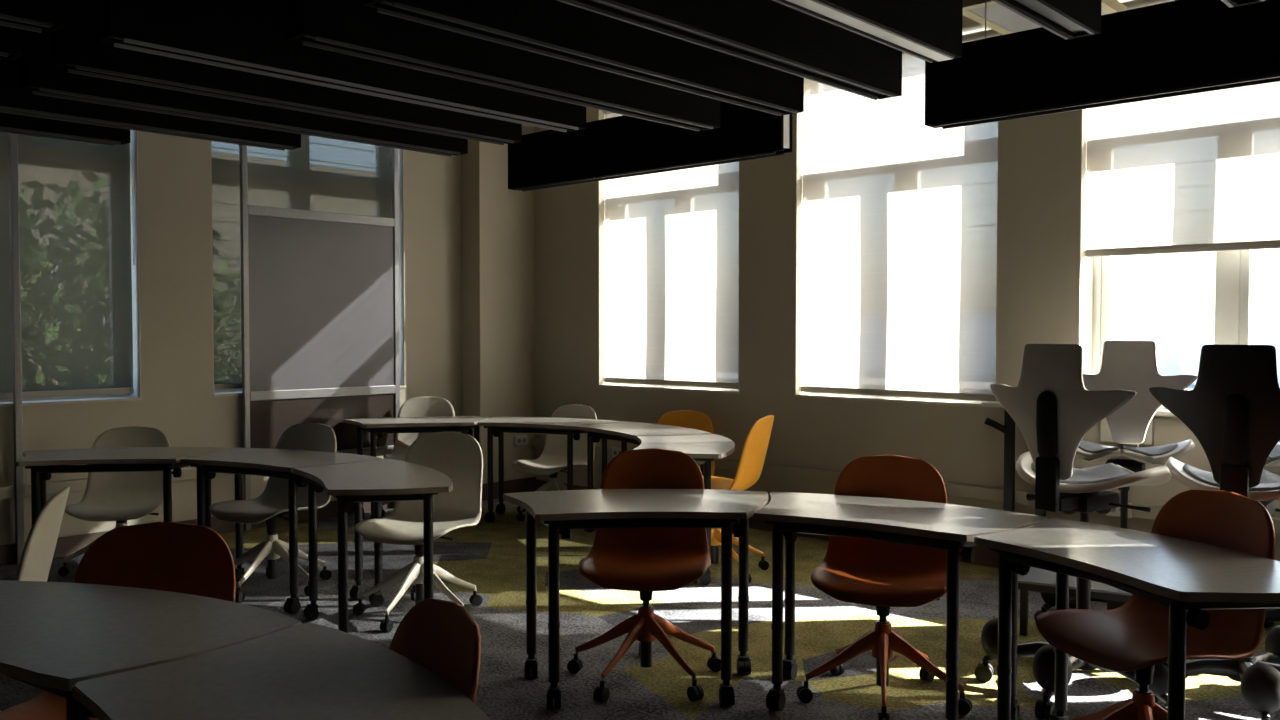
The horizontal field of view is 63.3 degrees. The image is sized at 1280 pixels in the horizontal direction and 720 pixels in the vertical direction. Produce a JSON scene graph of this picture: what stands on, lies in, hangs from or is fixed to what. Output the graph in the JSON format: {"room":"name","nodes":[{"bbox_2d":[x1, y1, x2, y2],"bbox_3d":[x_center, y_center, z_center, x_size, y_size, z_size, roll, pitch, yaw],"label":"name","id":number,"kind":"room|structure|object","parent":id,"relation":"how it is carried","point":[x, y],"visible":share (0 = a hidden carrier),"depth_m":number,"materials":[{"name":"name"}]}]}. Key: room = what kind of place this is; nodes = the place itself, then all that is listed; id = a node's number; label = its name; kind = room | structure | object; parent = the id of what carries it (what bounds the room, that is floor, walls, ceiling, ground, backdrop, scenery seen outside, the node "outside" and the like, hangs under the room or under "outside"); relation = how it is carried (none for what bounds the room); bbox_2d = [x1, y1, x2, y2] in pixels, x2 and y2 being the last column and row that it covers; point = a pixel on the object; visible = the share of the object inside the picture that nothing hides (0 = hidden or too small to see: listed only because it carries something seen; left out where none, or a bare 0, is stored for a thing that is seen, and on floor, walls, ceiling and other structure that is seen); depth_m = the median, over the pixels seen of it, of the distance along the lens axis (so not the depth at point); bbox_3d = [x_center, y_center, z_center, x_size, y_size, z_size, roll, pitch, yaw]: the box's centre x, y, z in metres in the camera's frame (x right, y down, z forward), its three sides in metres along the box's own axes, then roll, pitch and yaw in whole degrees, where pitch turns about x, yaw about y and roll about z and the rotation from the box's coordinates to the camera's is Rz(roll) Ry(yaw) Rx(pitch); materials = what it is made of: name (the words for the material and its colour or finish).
{"room":"classroom","nodes":[
{"label":"classroom","id":0,"kind":"room"},
{"bbox_2d":[0,131,461,544],"bbox_3d":[-4.138,-0.573,6.135,0.340,3.620,8.550,2,2,43],"label":"wall","id":1,"kind":"structure","parent":0,"point":[174,180],"depth_m":7.05,"materials":[{"name":"paint"}]},
{"bbox_2d":[0,394,127,401],"bbox_3d":[-3.952,-0.869,6.418,0.065,2.285,1.470,2,2,43],"label":"window sill","id":2,"kind":"structure","parent":1,"relation":"in","point":[115,395],"depth_m":6.69,"materials":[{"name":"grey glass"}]},
{"bbox_2d":[0,130,134,398],"bbox_3d":[-3.824,-0.871,6.295,0.044,2.217,1.451,2,2,43],"label":"window","id":3,"kind":"structure","parent":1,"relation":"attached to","point":[75,208],"depth_m":6.54,"materials":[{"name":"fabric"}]},
{"bbox_2d":[0,130,141,406],"bbox_3d":[-3.851,-0.866,6.324,0.212,2.286,1.470,2,2,43],"label":"trim","id":4,"kind":"structure","parent":1,"relation":"attached to","point":[133,154],"depth_m":6.82,"materials":[{"name":"beige paint"}]},
{"bbox_2d":[0,467,233,499],"bbox_3d":[-4.204,0.809,5.822,0.045,0.075,7.945,2,2,43],"label":"trim","id":5,"kind":"structure","parent":1,"relation":"attached to","point":[76,485],"depth_m":6.47,"materials":[{"name":"grey metal"}]},
{"bbox_2d":[214,389,241,392],"bbox_3d":[-2.588,-0.911,7.880,0.065,2.285,1.570,2,2,43],"label":"window","id":6,"kind":"structure","parent":1,"relation":"in","point":[231,390],"depth_m":7.47,"materials":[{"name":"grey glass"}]},
{"bbox_2d":[0,477,535,565],"bbox_3d":[-3.917,1.172,5.979,0.265,0.140,8.550,2,2,43],"label":"baseboard","id":7,"kind":"structure","parent":1,"relation":"attached to","point":[68,545],"depth_m":7.29,"materials":[{"name":"rubber"}]},
{"bbox_2d":[211,134,399,389],"bbox_3d":[-2.460,-0.914,7.757,0.044,2.217,1.551,2,2,43],"label":"roller blind","id":8,"kind":"object","parent":1,"relation":"attached to","point":[324,174],"visible":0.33,"depth_m":7.52,"materials":[{"name":"fabric"}]},
{"bbox_2d":[210,141,405,396],"bbox_3d":[-2.487,-0.908,7.785,0.212,2.286,1.570,2,2,43],"label":"trim","id":9,"kind":"structure","parent":1,"relation":"attached to","point":[400,151],"depth_m":8.30,"materials":[{"name":"beige paint"}]},
{"bbox_2d":[461,124,534,483],"bbox_3d":[-1.208,-0.511,8.848,0.250,3.340,0.590,2,2,43],"label":"column","id":10,"kind":"structure","parent":1,"relation":"attached to","point":[497,221],"depth_m":8.69,"materials":[{"name":"paint"}]},
{"bbox_2d":[0,499,1279,719],"bbox_3d":[-0.266,1.341,2.578,10.250,0.001,8.550,2,2,43],"label":"floor","id":11,"kind":"structure","parent":0,"point":[489,556],"depth_m":4.82,"materials":[{"name":"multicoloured carpet"}]},
{"bbox_2d":[8,133,24,563],"bbox_3d":[-3.762,-0.416,6.247,0.066,3.300,0.040,2,2,43],"label":"wall post","id":12,"kind":"object","parent":11,"relation":"on","point":[12,138],"visible":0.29,"depth_m":6.23,"materials":[{"name":"metal"}]},
{"bbox_2d":[0,486,69,711],"bbox_3d":[-2.144,0.866,3.240,0.657,0.911,0.613,-1,2,-19],"label":"swivel chair","id":13,"kind":"object","parent":11,"relation":"on","point":[39,548],"visible":0.51,"depth_m":3.18,"materials":[{"name":"white plastic"}]},
{"bbox_2d":[58,426,172,575],"bbox_3d":[-3.046,0.827,6.041,0.613,0.826,0.657,0,2,-14],"label":"swivel chair","id":14,"kind":"object","parent":11,"relation":"on","point":[120,497],"visible":0.58,"depth_m":6.23,"materials":[{"name":"white plastic"}]},
{"bbox_2d":[0,521,235,719],"bbox_3d":[-1.377,0.905,2.660,0.613,0.866,0.657,0,2,-2],"label":"swivel chair","id":15,"kind":"object","parent":11,"relation":"on","point":[171,556],"visible":0.42,"depth_m":2.93,"materials":[{"name":"red plastic"}]},
{"bbox_2d":[15,447,228,581],"bbox_3d":[-2.861,0.881,5.681,1.100,0.740,0.600,0,2,-9],"label":"table","id":16,"kind":"object","parent":11,"relation":"on","point":[41,463],"visible":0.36,"depth_m":5.50,"materials":[{"name":"laminate"}]},
{"bbox_2d":[0,580,302,719],"bbox_3d":[-1.363,0.975,2.427,1.100,0.740,0.600,1,2,21],"label":"table","id":17,"kind":"object","parent":11,"relation":"on","point":[55,636],"visible":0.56,"depth_m":2.35,"materials":[{"name":"laminate"}]},
{"bbox_2d":[209,423,336,602],"bbox_3d":[-1.999,0.810,5.674,0.630,0.881,0.664,1,2,25],"label":"swivel chair","id":18,"kind":"object","parent":11,"relation":"on","point":[273,503],"visible":0.77,"depth_m":5.74,"materials":[{"name":"white plastic"}]},
{"bbox_2d":[72,623,489,719],"bbox_3d":[-0.623,0.992,1.843,0.600,0.740,1.100,-1,2,-34],"label":"table","id":19,"kind":"object","parent":11,"relation":"on","point":[306,671],"visible":1,"depth_m":1.97,"materials":[{"name":"laminate"}]},
{"bbox_2d":[180,448,381,612],"bbox_3d":[-1.929,0.885,5.536,1.100,0.740,0.600,1,2,26],"label":"table","id":20,"kind":"object","parent":11,"relation":"on","point":[276,463],"visible":0.73,"depth_m":5.43,"materials":[{"name":"laminate"}]},
{"bbox_2d":[239,145,399,530],"bbox_3d":[-2.360,-0.460,7.748,0.068,3.300,1.280,2,2,43],"label":"framed board","id":21,"kind":"object","parent":11,"relation":"on","point":[320,290],"visible":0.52,"depth_m":7.69,"materials":[{"name":"metal"}]},
{"bbox_2d":[293,459,452,632],"bbox_3d":[-1.249,0.904,4.882,0.600,0.740,1.100,-1,2,-28],"label":"table","id":22,"kind":"object","parent":11,"relation":"on","point":[378,481],"visible":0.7,"depth_m":4.62,"materials":[{"name":"laminate"}]},
{"bbox_2d":[344,416,489,518],"bbox_3d":[-1.659,0.820,7.788,1.100,0.740,0.600,0,2,-13],"label":"table","id":23,"kind":"object","parent":11,"relation":"on","point":[375,426],"visible":0.44,"depth_m":7.63,"materials":[{"name":"laminate"}]},
{"bbox_2d":[353,431,482,631],"bbox_3d":[-1.095,0.826,5.148,0.644,0.881,0.668,0,2,16],"label":"swivel chair","id":24,"kind":"object","parent":11,"relation":"on","point":[459,456],"visible":0.81,"depth_m":5.31,"materials":[{"name":"white plastic"}]},
{"bbox_2d":[382,396,454,515],"bbox_3d":[-1.687,0.741,7.882,0.613,0.891,0.657,0,2,-3],"label":"swivel chair","id":25,"kind":"object","parent":11,"relation":"on","point":[425,406],"visible":0.26,"depth_m":8.15,"materials":[{"name":"white plastic"}]},
{"bbox_2d":[389,598,480,702],"bbox_3d":[-0.660,0.932,1.994,0.657,0.851,0.613,-1,2,-33],"label":"swivel chair","id":26,"kind":"object","parent":11,"relation":"on","point":[441,636],"visible":0.65,"depth_m":2.14,"materials":[{"name":"red plastic"}]},
{"bbox_2d":[477,417,620,522],"bbox_3d":[-0.718,0.822,7.717,1.100,0.740,0.600,1,2,22],"label":"table","id":27,"kind":"object","parent":11,"relation":"on","point":[496,426],"visible":0.71,"depth_m":7.61,"materials":[{"name":"laminate"}]},
{"bbox_2d":[512,404,596,521],"bbox_3d":[-0.675,0.771,7.889,0.613,0.831,0.657,1,2,30],"label":"swivel chair","id":28,"kind":"object","parent":11,"relation":"on","point":[553,458],"visible":0.61,"depth_m":8.03,"materials":[{"name":"white plastic"}]},
{"bbox_2d":[503,489,767,707],"bbox_3d":[-0.008,0.926,4.123,1.100,0.740,0.600,0,2,-3],"label":"table","id":29,"kind":"object","parent":11,"relation":"on","point":[562,511],"visible":1,"depth_m":3.95,"materials":[{"name":"laminate"}]},
{"bbox_2d":[567,448,720,702],"bbox_3d":[0.014,0.843,4.212,0.638,0.901,0.638,0,2,6],"label":"swivel chair","id":30,"kind":"object","parent":11,"relation":"on","point":[645,561],"visible":0.87,"depth_m":4.30,"materials":[{"name":"orange plastic"}]},
{"bbox_2d":[576,421,711,531],"bbox_3d":[0.011,0.839,7.118,0.600,0.740,1.100,-1,2,-33],"label":"table","id":31,"kind":"object","parent":11,"relation":"on","point":[623,431],"visible":0.33,"depth_m":7.15,"materials":[{"name":"laminate"}]},
{"bbox_2d":[634,434,734,584],"bbox_3d":[0.263,0.866,6.210,0.600,0.740,1.100,0,2,2],"label":"table","id":32,"kind":"object","parent":11,"relation":"on","point":[703,449],"visible":0.34,"depth_m":6.01,"materials":[{"name":"laminate"}]},
{"bbox_2d":[656,410,714,475],"bbox_3d":[0.220,0.789,7.265,0.613,0.831,0.657,0,2,16],"label":"swivel chair","id":33,"kind":"object","parent":11,"relation":"on","point":[681,418],"visible":0.12,"depth_m":7.53,"materials":[{"name":"yellow plastic"}]},
{"bbox_2d":[703,415,773,582],"bbox_3d":[0.433,0.775,6.044,0.668,0.931,0.644,1,2,25],"label":"swivel chair","id":34,"kind":"object","parent":11,"relation":"on","point":[751,462],"visible":0.54,"depth_m":5.89,"materials":[{"name":"yellow plastic"}]},
{"bbox_2d":[796,455,971,719],"bbox_3d":[0.939,0.850,3.970,0.641,0.901,0.668,1,2,18],"label":"swivel chair","id":35,"kind":"object","parent":11,"relation":"on","point":[884,575],"visible":0.85,"depth_m":4.09,"materials":[{"name":"orange plastic"}]},
{"bbox_2d":[753,492,1047,719],"bbox_3d":[0.904,0.933,3.882,1.100,0.740,0.600,1,2,32],"label":"table","id":36,"kind":"object","parent":11,"relation":"on","point":[952,528],"visible":0.86,"depth_m":3.77,"materials":[{"name":"laminate"}]},
{"bbox_2d":[974,344,1171,719],"bbox_3d":[1.724,0.618,3.999,0.769,1.363,0.756,-1,2,-35],"label":"chair","id":37,"kind":"object","parent":11,"relation":"on","point":[1051,405],"visible":0.83,"depth_m":3.85,"materials":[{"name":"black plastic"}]},
{"bbox_2d":[1018,567,1131,635],"bbox_3d":[1.960,1.126,4.567,0.620,0.315,0.300,1,2,31],"label":"bench","id":38,"kind":"object","parent":11,"relation":"on","point":[1036,579],"visible":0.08,"depth_m":4.54,"materials":[{"name":"laminate"}]},
{"bbox_2d":[981,401,1175,516],"bbox_3d":[2.980,0.768,5.273,2.600,0.990,0.154,2,2,43],"label":"countertop","id":39,"kind":"structure","parent":11,"relation":"on","point":[1008,429],"depth_m":6.02,"materials":[{"name":"black metal"}]},
{"bbox_2d":[981,401,1175,416],"bbox_3d":[2.991,0.285,5.270,2.600,0.025,0.123,2,2,43],"label":"countertop","id":40,"kind":"structure","parent":39,"relation":"on","point":[1159,412],"depth_m":6.02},
{"bbox_2d":[1034,340,1197,618],"bbox_3d":[2.286,0.592,4.887,0.771,1.363,0.750,1,2,29],"label":"chair","id":41,"kind":"object","parent":11,"relation":"on","point":[1126,364],"visible":0.56,"depth_m":5.06,"materials":[{"name":"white plastic"}]},
{"bbox_2d":[974,518,1279,719],"bbox_3d":[1.512,0.954,3.160,0.600,0.740,1.100,-1,2,-22],"label":"table","id":42,"kind":"object","parent":11,"relation":"on","point":[1180,575],"visible":0.95,"depth_m":3.08,"materials":[{"name":"laminate"}]},
{"bbox_2d":[1035,489,1274,719],"bbox_3d":[1.556,0.871,3.235,0.657,0.901,0.613,-1,2,-20],"label":"swivel chair","id":43,"kind":"object","parent":11,"relation":"on","point":[1134,635],"visible":0.8,"depth_m":3.22,"materials":[{"name":"orange plastic"}]},
{"bbox_2d":[1137,344,1279,719],"bbox_3d":[2.287,0.622,3.855,0.743,1.363,0.773,1,2,40],"label":"chair","id":44,"kind":"object","parent":11,"relation":"on","point":[1232,409],"visible":0.77,"depth_m":3.67,"materials":[{"name":"black plastic"}]},
{"bbox_2d":[1264,442,1279,627],"bbox_3d":[3.017,0.602,4.531,0.776,1.363,0.738,-1,2,-41],"label":"chair","id":45,"kind":"object","parent":11,"relation":"on","point":[1272,614],"visible":0.23,"depth_m":4.60,"materials":[{"name":"black plastic"}]},
{"bbox_2d":[534,15,1279,560],"bbox_3d":[2.766,-0.562,5.775,10.930,3.620,0.340,2,2,43],"label":"wall","id":46,"kind":"structure","parent":0,"point":[1039,156],"depth_m":7.10,"materials":[{"name":"paint"}]},
{"bbox_2d":[514,435,527,445],"bbox_3d":[-1.019,0.688,8.877,0.033,0.080,0.130,2,2,43],"label":"wall outlet","id":47,"kind":"object","parent":46,"relation":"attached to","point":[518,440],"visible":1,"depth_m":8.86,"materials":[{"name":"grey plastic"}]},
{"bbox_2d":[612,447,620,457],"bbox_3d":[-0.167,0.737,8.232,0.130,0.080,0.033,2,2,43],"label":"wall outlet","id":48,"kind":"object","parent":46,"relation":"attached to","point":[615,450],"visible":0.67,"depth_m":8.24,"materials":[{"name":"grey plastic"}]},
{"bbox_2d":[598,110,739,393],"bbox_3d":[0.253,-0.914,8.005,1.440,2.286,0.212,2,2,43],"label":"trim","id":49,"kind":"structure","parent":46,"relation":"attached to","point":[601,184],"depth_m":8.44,"materials":[{"name":"beige paint"}]},
{"bbox_2d":[603,111,738,388],"bbox_3d":[0.232,-0.915,7.985,1.421,2.227,0.044,2,2,43],"label":"roller blind","id":50,"kind":"object","parent":46,"relation":"attached to","point":[672,237],"visible":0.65,"depth_m":7.97,"materials":[{"name":"fabric"}]},
{"bbox_2d":[616,383,737,389],"bbox_3d":[0.348,-0.918,8.106,1.440,2.285,0.065,2,2,43],"label":"window","id":51,"kind":"structure","parent":46,"relation":"in","point":[616,383],"depth_m":8.14,"materials":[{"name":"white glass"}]},
{"bbox_2d":[535,479,998,567],"bbox_3d":[2.736,1.193,5.611,10.000,0.120,0.015,2,2,43],"label":"baseboard","id":52,"kind":"structure","parent":46,"relation":"attached to","point":[984,556],"depth_m":6.98,"materials":[{"name":"rubber"}]},
{"bbox_2d":[794,24,999,407],"bbox_3d":[1.657,-0.876,6.696,1.440,2.286,0.212,2,2,43],"label":"trim","id":53,"kind":"structure","parent":46,"relation":"attached to","point":[978,27],"depth_m":7.12,"materials":[{"name":"beige paint"}]},
{"bbox_2d":[813,393,985,401],"bbox_3d":[1.752,-0.880,6.797,1.440,2.285,0.065,2,2,43],"label":"window","id":54,"kind":"structure","parent":46,"relation":"in","point":[813,393],"depth_m":6.82,"materials":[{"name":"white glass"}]},
{"bbox_2d":[801,29,998,400],"bbox_3d":[1.636,-0.877,6.676,1.421,2.227,0.044,2,2,43],"label":"window","id":55,"kind":"structure","parent":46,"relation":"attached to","point":[899,212],"depth_m":6.66,"materials":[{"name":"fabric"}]},
{"bbox_2d":[531,438,1279,534],"bbox_3d":[2.726,0.816,5.589,10.000,0.075,0.045,2,2,43],"label":"trim","id":56,"kind":"structure","parent":46,"relation":"attached to","point":[952,489],"depth_m":6.36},
{"bbox_2d":[1105,502,1131,517],"bbox_3d":[2.604,0.812,5.649,0.130,0.080,0.033,2,2,43],"label":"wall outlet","id":57,"kind":"object","parent":46,"relation":"attached to","point":[1115,511],"visible":0.44,"depth_m":5.64,"materials":[{"name":"beige plastic"}]},
{"bbox_2d":[1078,0,1172,416],"bbox_3d":[3.054,-0.839,5.394,1.440,2.286,0.212,2,2,43],"label":"trim","id":58,"kind":"structure","parent":46,"relation":"attached to","point":[1085,300],"depth_m":5.86,"materials":[{"name":"beige paint"}]},
{"bbox_2d":[1092,250,1251,409],"bbox_3d":[3.133,-0.842,5.479,1.440,2.285,0.110,2,2,43],"label":"window","id":59,"kind":"structure","parent":46,"relation":"in","point":[1233,284],"depth_m":5.51,"materials":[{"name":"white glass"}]},
{"bbox_2d":[1085,0,1279,256],"bbox_3d":[3.033,-1.259,5.362,1.421,1.387,0.044,2,2,43],"label":"roller blind","id":60,"kind":"object","parent":46,"relation":"attached to","point":[1198,172],"visible":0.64,"depth_m":5.51,"materials":[{"name":"fabric"}]},
{"bbox_3d":[-0.266,-2.378,2.470,10.930,0.200,9.230,2,2,43],"label":"ceiling","id":61,"kind":"structure","parent":0,"visible":0},
{"bbox_2d":[0,25,22,60],"bbox_3d":[-3.159,-1.704,3.089,0.110,1.182,2.320,2,2,43],"label":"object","id":62,"kind":"structure","parent":61,"relation":"hanging from","point":[11,39],"depth_m":3.89,"materials":[{"name":"black fabric"}]},
{"bbox_2d":[0,0,66,32],"bbox_3d":[-2.785,-1.693,2.713,0.110,1.182,2.320,2,2,43],"label":"ceiling baffle","id":63,"kind":"object","parent":61,"relation":"hanging from","point":[30,15],"depth_m":3.49,"materials":[{"name":"black metal"}]},
{"bbox_2d":[0,112,130,145],"bbox_3d":[-3.647,-1.757,4.911,0.110,1.182,2.320,2,2,43],"label":"ceiling baffle","id":64,"kind":"object","parent":61,"relation":"hanging from","point":[9,123],"depth_m":5.50,"materials":[{"name":"black fabric"}]},
{"bbox_2d":[0,58,300,150],"bbox_3d":[-2.754,-1.761,5.062,0.110,1.182,2.320,2,2,43],"label":"ceiling baffle","id":65,"kind":"object","parent":61,"relation":"hanging from","point":[13,100],"depth_m":5.21,"materials":[{"name":"black fabric"}]},
{"bbox_2d":[19,30,467,155],"bbox_3d":[-1.841,-1.767,5.264,0.110,1.182,2.320,2,2,43],"label":"ceiling baffle","id":66,"kind":"object","parent":61,"relation":"hanging from","point":[38,74],"depth_m":4.95,"materials":[{"name":"black fabric"}]},
{"bbox_2d":[53,0,521,144],"bbox_3d":[-1.481,-1.756,4.888,0.110,1.182,2.320,2,2,43],"label":"ceiling baffle","id":67,"kind":"object","parent":61,"relation":"hanging from","point":[77,48],"depth_m":4.56,"materials":[{"name":"black metal"}]},
{"bbox_2d":[98,0,585,131],"bbox_3d":[-1.107,-1.745,4.512,0.110,1.182,2.320,2,2,43],"label":"ceiling baffle","id":68,"kind":"object","parent":61,"relation":"hanging from","point":[251,36],"depth_m":4.10,"materials":[{"name":"black metal"}]},
{"bbox_2d":[288,0,719,130],"bbox_3d":[-0.420,-1.745,4.486,0.110,1.182,2.320,2,2,43],"label":"ceiling baffle","id":69,"kind":"object","parent":61,"relation":"hanging from","point":[348,27],"depth_m":4.20,"materials":[{"name":"black metal"}]},
{"bbox_2d":[363,0,803,115],"bbox_3d":[-0.053,-1.734,4.103,0.110,1.182,2.320,2,2,43],"label":"ceiling baffle","id":70,"kind":"object","parent":61,"relation":"hanging from","point":[551,28],"depth_m":3.99,"materials":[{"name":"black metal"}]},
{"bbox_2d":[508,101,791,191],"bbox_3d":[-0.042,-1.812,6.826,2.440,1.182,0.110,2,2,43],"label":"ceiling baffle","id":71,"kind":"structure","parent":61,"relation":"hanging from","point":[622,146],"depth_m":6.76,"materials":[{"name":"black fabric"}]},
{"bbox_2d":[557,0,901,99],"bbox_3d":[0.327,-1.724,3.763,0.110,1.182,2.320,2,2,43],"label":"ceiling baffle","id":72,"kind":"structure","parent":61,"relation":"hanging from","point":[769,33],"depth_m":3.92,"materials":[{"name":"black metal"}]},
{"bbox_2d":[772,0,962,62],"bbox_3d":[0.392,-1.705,3.114,0.110,1.182,2.320,2,2,43],"label":"ceiling baffle","id":73,"kind":"structure","parent":61,"relation":"hanging from","point":[930,31],"depth_m":3.65,"materials":[{"name":"black metal"}]},
{"bbox_2d":[992,0,1101,38],"bbox_3d":[0.778,-1.696,2.795,0.110,1.182,2.320,2,2,43],"label":"ceiling baffle","id":74,"kind":"structure","parent":61,"relation":"hanging from","point":[1067,19],"depth_m":3.47,"materials":[{"name":"black metal"}]},
{"bbox_2d":[925,0,1279,128],"bbox_3d":[2.369,-1.743,4.442,2.440,1.182,0.110,2,2,43],"label":"ceiling baffle","id":75,"kind":"structure","parent":61,"relation":"hanging from","point":[1177,47],"depth_m":4.63,"materials":[{"name":"black metal"}]},
{"bbox_2d":[1221,0,1269,7],"bbox_3d":[1.151,-1.685,2.433,0.110,1.182,2.320,2,2,43],"label":"ceiling baffle","id":76,"kind":"structure","parent":61,"relation":"hanging from","point":[1230,3],"depth_m":3.28,"materials":[{"name":"black metal"}]},
{"bbox_3d":[2.241,-2.216,5.164,10.250,0.280,1.200,2,2,43],"label":"trim","id":77,"kind":"structure","parent":61,"relation":"attached to","visible":0},
{"bbox_2d":[963,0,1126,34],"bbox_3d":[2.055,-1.927,5.318,0.600,0.306,0.740,2,2,43],"label":"ceiling panel","id":78,"kind":"object","parent":77,"relation":"hanging from","point":[999,18],"visible":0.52,"depth_m":5.35,"materials":[{"name":"paint"}]},
{"label":"outside","id":79,"kind":"structure","parent":0,"visible":0},
{"bbox_2d":[1184,384,1194,389],"bbox_3d":[27.280,3.666,29.373,140.000,0.200,200.000,2,2,43],"label":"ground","id":80,"kind":"structure","parent":79,"point":[1191,387],"depth_m":79.63,"materials":[{"name":"white"}]},
{"bbox_2d":[1112,310,1279,386],"bbox_3d":[39.776,-1.368,96.908,54.600,5.950,12.600,2,2,43],"label":"building","id":81,"kind":"structure","parent":80,"relation":"on","point":[1179,337],"depth_m":84.64,"materials":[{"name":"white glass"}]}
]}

